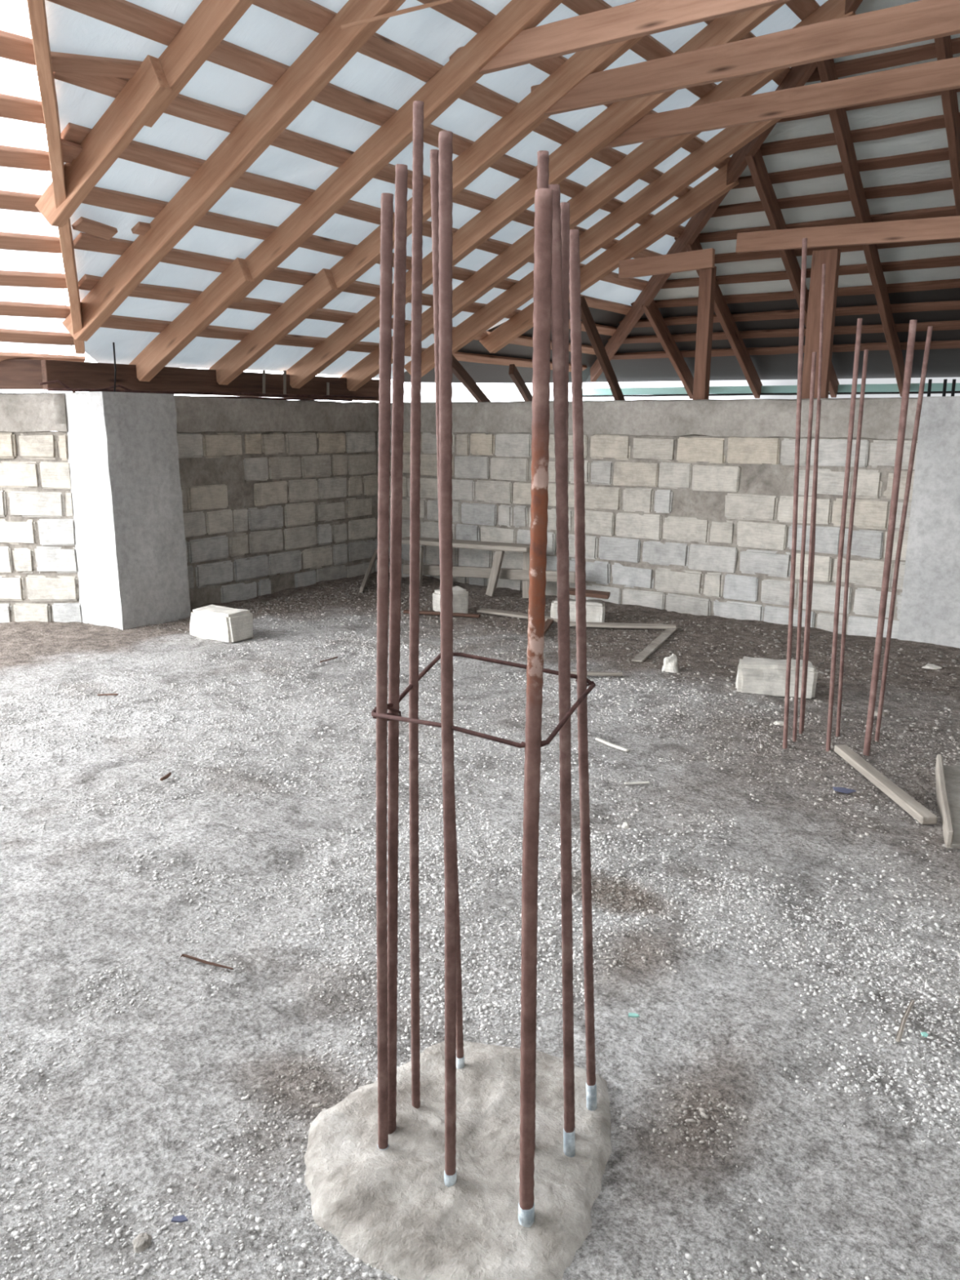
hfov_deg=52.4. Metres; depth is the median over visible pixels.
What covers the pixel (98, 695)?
board
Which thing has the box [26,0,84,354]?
rafter
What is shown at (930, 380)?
stake
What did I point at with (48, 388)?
rod
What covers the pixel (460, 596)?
stone block
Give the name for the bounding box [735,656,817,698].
stone block
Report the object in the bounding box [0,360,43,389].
wall plate
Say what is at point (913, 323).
rebar
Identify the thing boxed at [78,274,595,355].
batten
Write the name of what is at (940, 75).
tie beam
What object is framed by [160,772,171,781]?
board
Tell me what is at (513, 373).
brace
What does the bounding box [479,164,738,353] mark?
rafter
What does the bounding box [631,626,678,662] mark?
board
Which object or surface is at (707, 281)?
post
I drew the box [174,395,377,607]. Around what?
wall
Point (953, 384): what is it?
stake
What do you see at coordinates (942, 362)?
roof panel
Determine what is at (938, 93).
batten
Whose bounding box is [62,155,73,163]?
batten offcut
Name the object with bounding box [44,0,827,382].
roof panel
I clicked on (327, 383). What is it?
metal bracket
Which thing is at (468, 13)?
batten
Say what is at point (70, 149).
batten offcut
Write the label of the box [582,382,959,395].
trim
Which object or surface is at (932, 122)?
batten
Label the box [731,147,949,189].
batten
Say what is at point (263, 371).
metal bracket
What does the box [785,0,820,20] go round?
batten
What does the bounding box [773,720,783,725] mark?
chunk
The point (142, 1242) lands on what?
chunk
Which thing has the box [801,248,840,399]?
post
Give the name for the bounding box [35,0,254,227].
rafter
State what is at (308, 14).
batten
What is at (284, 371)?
metal bracket
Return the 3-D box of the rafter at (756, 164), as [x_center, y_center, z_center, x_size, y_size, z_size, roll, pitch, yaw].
[3.039,-3.324,9.262,0.063,1.904,3.458,8,15,32]
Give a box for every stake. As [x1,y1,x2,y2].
[927,378,932,396]
[942,378,946,396]
[951,378,955,396]
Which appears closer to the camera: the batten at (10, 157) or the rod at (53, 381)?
the batten at (10, 157)
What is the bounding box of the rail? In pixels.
[582,391,959,397]
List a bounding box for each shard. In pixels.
[171,1214,187,1222]
[628,1013,639,1017]
[920,1031,928,1037]
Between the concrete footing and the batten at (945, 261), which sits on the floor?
the concrete footing
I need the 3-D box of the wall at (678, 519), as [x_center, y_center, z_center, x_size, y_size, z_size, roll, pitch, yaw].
[2.800,-0.700,6.773,9.530,1.911,0.270,10,16,37]
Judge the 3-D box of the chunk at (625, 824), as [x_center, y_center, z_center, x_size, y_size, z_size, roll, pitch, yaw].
[0.529,0.674,3.551,0.028,0.024,0.029,4,13,17]
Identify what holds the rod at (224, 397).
on the wall at (277, 495)
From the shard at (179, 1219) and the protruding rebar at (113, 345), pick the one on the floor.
the shard at (179, 1219)
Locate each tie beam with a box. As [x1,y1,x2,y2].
[448,0,791,74]
[530,0,959,115]
[602,56,959,149]
[618,248,715,279]
[735,215,959,253]
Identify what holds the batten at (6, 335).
attached to the roof panel at (17, 78)
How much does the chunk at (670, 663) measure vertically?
0.123 m
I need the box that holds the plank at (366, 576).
[359,549,377,592]
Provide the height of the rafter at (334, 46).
2.938 m
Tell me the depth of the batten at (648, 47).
6.00 m
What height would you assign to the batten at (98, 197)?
0.091 m
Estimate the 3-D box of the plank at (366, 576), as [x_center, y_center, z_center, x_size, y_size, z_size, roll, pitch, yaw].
[-1.012,-0.618,8.889,0.056,0.294,1.054,1,12,1]
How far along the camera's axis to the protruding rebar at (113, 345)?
6.96 m
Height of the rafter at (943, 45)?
2.688 m
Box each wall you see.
[0,392,81,622]
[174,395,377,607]
[377,395,959,648]
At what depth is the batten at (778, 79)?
6.96 m
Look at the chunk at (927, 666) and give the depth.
5.88 m
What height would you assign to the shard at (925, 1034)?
0.007 m
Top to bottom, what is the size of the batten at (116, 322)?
0.089 m
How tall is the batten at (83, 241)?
0.089 m
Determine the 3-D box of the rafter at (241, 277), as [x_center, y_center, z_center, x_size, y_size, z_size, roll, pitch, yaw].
[-0.199,-3.134,5.473,5.929,3.163,0.161,9,15,34]
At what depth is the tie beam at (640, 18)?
4.90 m
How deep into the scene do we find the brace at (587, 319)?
9.60 m
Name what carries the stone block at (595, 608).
on the floor
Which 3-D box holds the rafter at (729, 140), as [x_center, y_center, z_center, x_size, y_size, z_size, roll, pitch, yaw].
[0.751,-3.297,8.402,3.624,1.962,0.092,9,15,34]
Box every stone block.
[189,604,253,643]
[432,586,468,613]
[550,598,604,622]
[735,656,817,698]
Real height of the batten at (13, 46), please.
0.089 m
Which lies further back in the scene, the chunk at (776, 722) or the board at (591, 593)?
the board at (591, 593)
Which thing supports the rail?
attached to the trim
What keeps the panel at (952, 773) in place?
on the floor
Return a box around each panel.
[0,0,73,354]
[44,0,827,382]
[585,287,959,382]
[653,0,959,300]
[943,764,959,848]
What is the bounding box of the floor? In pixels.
[0,571,959,1279]
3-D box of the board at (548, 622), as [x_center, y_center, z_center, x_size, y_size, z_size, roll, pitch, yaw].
[0.462,-0.086,6.921,0.054,0.026,0.709,3,13,12]
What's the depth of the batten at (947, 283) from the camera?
9.28 m
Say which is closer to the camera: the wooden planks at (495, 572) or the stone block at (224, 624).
the stone block at (224, 624)
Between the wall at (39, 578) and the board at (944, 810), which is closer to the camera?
the board at (944, 810)
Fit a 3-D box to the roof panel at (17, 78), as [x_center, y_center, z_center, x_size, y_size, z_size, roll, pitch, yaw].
[-2.382,-2.611,2.654,2.633,2.976,8.360,-2,13,-12]
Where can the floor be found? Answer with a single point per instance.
(830, 1192)
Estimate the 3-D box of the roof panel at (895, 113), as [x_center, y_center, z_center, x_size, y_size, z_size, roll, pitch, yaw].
[3.939,-3.765,6.192,8.700,2.266,4.352,9,15,34]
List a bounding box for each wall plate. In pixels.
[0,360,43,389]
[40,360,379,400]
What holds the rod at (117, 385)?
attached to the concrete pillar
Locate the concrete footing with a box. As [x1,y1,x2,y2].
[303,1040,612,1279]
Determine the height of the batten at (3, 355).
0.085 m
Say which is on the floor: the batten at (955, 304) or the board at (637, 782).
the board at (637, 782)
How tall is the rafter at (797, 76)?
2.941 m
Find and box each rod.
[39,380,74,392]
[47,387,377,399]
[104,384,131,390]
[173,395,352,401]
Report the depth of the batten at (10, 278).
5.97 m
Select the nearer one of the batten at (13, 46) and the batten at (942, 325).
the batten at (13, 46)
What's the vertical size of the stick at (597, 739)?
0.018 m
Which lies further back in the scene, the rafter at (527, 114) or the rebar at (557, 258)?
the rafter at (527, 114)
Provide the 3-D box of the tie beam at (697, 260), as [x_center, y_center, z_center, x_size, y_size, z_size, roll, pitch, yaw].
[1.603,-3.249,8.436,0.880,0.179,0.055,9,15,34]
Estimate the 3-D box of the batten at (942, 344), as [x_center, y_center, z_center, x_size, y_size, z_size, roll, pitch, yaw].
[5.351,-2.795,9.099,9.590,0.082,0.113,9,15,34]
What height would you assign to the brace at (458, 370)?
0.539 m
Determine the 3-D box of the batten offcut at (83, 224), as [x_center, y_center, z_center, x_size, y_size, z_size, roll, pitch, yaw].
[-2.215,-2.368,5.619,0.094,0.082,0.260,7,14,27]
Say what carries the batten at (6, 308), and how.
attached to the rafter at (36, 8)
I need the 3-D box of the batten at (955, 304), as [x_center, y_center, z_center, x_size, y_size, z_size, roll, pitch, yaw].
[5.066,-2.981,8.538,8.546,0.086,0.116,9,15,34]
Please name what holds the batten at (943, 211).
attached to the rafter at (943, 45)
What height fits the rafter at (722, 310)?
1.455 m
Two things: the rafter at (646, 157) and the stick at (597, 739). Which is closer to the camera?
the stick at (597, 739)
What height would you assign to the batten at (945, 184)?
0.082 m
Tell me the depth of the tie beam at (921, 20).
5.19 m
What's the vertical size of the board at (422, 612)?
0.025 m
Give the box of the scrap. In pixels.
[832,786,856,793]
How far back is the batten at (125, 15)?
4.93 m
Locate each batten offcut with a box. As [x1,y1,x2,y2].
[50,51,142,78]
[61,138,82,159]
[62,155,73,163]
[71,216,117,239]
[131,221,151,235]
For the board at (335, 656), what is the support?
on the floor
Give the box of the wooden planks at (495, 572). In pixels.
[401,536,575,598]
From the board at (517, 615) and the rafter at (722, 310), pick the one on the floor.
the board at (517, 615)
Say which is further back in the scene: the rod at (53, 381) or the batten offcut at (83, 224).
the rod at (53, 381)
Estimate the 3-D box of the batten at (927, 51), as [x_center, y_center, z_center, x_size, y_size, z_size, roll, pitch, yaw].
[3.781,-3.821,6.013,3.848,0.083,0.110,9,15,34]
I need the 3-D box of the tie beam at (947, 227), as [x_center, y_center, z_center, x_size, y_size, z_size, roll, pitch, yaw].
[3.551,-3.011,7.105,3.485,0.243,0.057,9,15,34]
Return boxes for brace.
[452,355,490,402]
[508,364,532,400]
[580,296,625,399]
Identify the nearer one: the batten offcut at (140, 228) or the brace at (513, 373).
the batten offcut at (140, 228)
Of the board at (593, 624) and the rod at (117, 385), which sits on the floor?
the board at (593, 624)
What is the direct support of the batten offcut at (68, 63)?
attached to the rafter at (146, 95)
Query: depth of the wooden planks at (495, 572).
8.31 m
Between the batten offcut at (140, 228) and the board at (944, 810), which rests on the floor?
the board at (944, 810)
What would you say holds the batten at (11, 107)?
attached to the rafter at (36, 8)
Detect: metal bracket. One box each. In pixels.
[262,370,265,393]
[283,370,286,394]
[326,382,329,395]
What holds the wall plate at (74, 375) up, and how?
on the wall at (277, 495)
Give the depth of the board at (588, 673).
5.58 m
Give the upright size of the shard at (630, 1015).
0.007 m
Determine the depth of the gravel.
2.91 m
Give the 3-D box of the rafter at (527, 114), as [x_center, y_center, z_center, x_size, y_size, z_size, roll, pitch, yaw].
[0.258,-3.271,6.106,5.932,3.159,0.153,9,15,33]
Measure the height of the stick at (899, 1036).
0.008 m
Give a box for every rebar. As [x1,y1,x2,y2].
[112,342,116,391]
[371,100,596,1227]
[782,237,933,755]
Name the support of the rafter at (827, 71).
attached to the rafter at (797, 76)
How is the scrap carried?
on the floor
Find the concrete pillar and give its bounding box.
[61,391,191,630]
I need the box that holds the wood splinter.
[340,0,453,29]
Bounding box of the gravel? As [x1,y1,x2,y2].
[0,578,959,1279]
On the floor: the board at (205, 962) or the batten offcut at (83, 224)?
the board at (205, 962)
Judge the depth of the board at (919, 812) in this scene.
3.84 m
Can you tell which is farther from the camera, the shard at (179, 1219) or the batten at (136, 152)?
the batten at (136, 152)
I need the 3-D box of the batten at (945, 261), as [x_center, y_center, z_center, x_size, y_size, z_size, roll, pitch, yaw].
[4.780,-3.167,7.977,7.502,0.081,0.115,9,15,34]
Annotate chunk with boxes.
[132,1232,151,1253]
[621,822,629,828]
[662,653,678,672]
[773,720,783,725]
[874,710,887,716]
[921,664,942,669]
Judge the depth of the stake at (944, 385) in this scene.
6.91 m
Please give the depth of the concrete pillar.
6.92 m
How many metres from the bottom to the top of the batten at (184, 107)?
0.089 m
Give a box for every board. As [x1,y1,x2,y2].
[97,693,118,696]
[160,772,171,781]
[179,954,233,969]
[320,656,337,662]
[403,609,480,617]
[476,608,557,622]
[543,618,553,634]
[568,587,610,599]
[569,621,676,629]
[570,671,622,675]
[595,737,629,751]
[623,781,649,784]
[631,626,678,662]
[834,745,937,824]
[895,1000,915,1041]
[934,754,953,848]
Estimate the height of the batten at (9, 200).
0.123 m
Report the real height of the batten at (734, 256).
0.083 m
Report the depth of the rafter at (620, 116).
6.95 m
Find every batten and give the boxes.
[0,30,35,65]
[0,93,44,124]
[0,145,50,171]
[0,190,41,213]
[0,231,61,253]
[0,270,66,288]
[0,301,70,318]
[0,328,74,345]
[0,351,85,361]
[47,0,684,238]
[53,71,662,258]
[60,122,648,290]
[73,232,617,335]
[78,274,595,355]
[81,186,631,315]
[100,315,586,372]
[252,0,693,198]
[417,0,730,168]
[561,0,717,97]
[607,320,959,343]
[611,339,959,359]
[618,300,959,327]
[631,278,959,307]
[661,255,959,288]
[674,205,956,242]
[703,18,790,85]
[711,177,953,217]
[714,238,959,263]
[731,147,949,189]
[760,112,959,155]
[777,88,959,122]
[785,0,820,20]
[806,37,959,82]
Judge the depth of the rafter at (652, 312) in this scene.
10.85 m
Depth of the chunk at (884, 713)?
4.93 m
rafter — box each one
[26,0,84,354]
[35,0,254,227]
[62,0,405,341]
[129,0,564,382]
[208,0,644,385]
[286,1,786,388]
[340,0,855,391]
[404,118,782,377]
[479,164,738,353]
[590,0,862,382]
[641,299,693,399]
[684,236,762,398]
[744,147,839,397]
[816,58,905,396]
[934,35,959,215]
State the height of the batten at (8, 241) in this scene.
0.129 m
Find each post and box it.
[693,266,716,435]
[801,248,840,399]

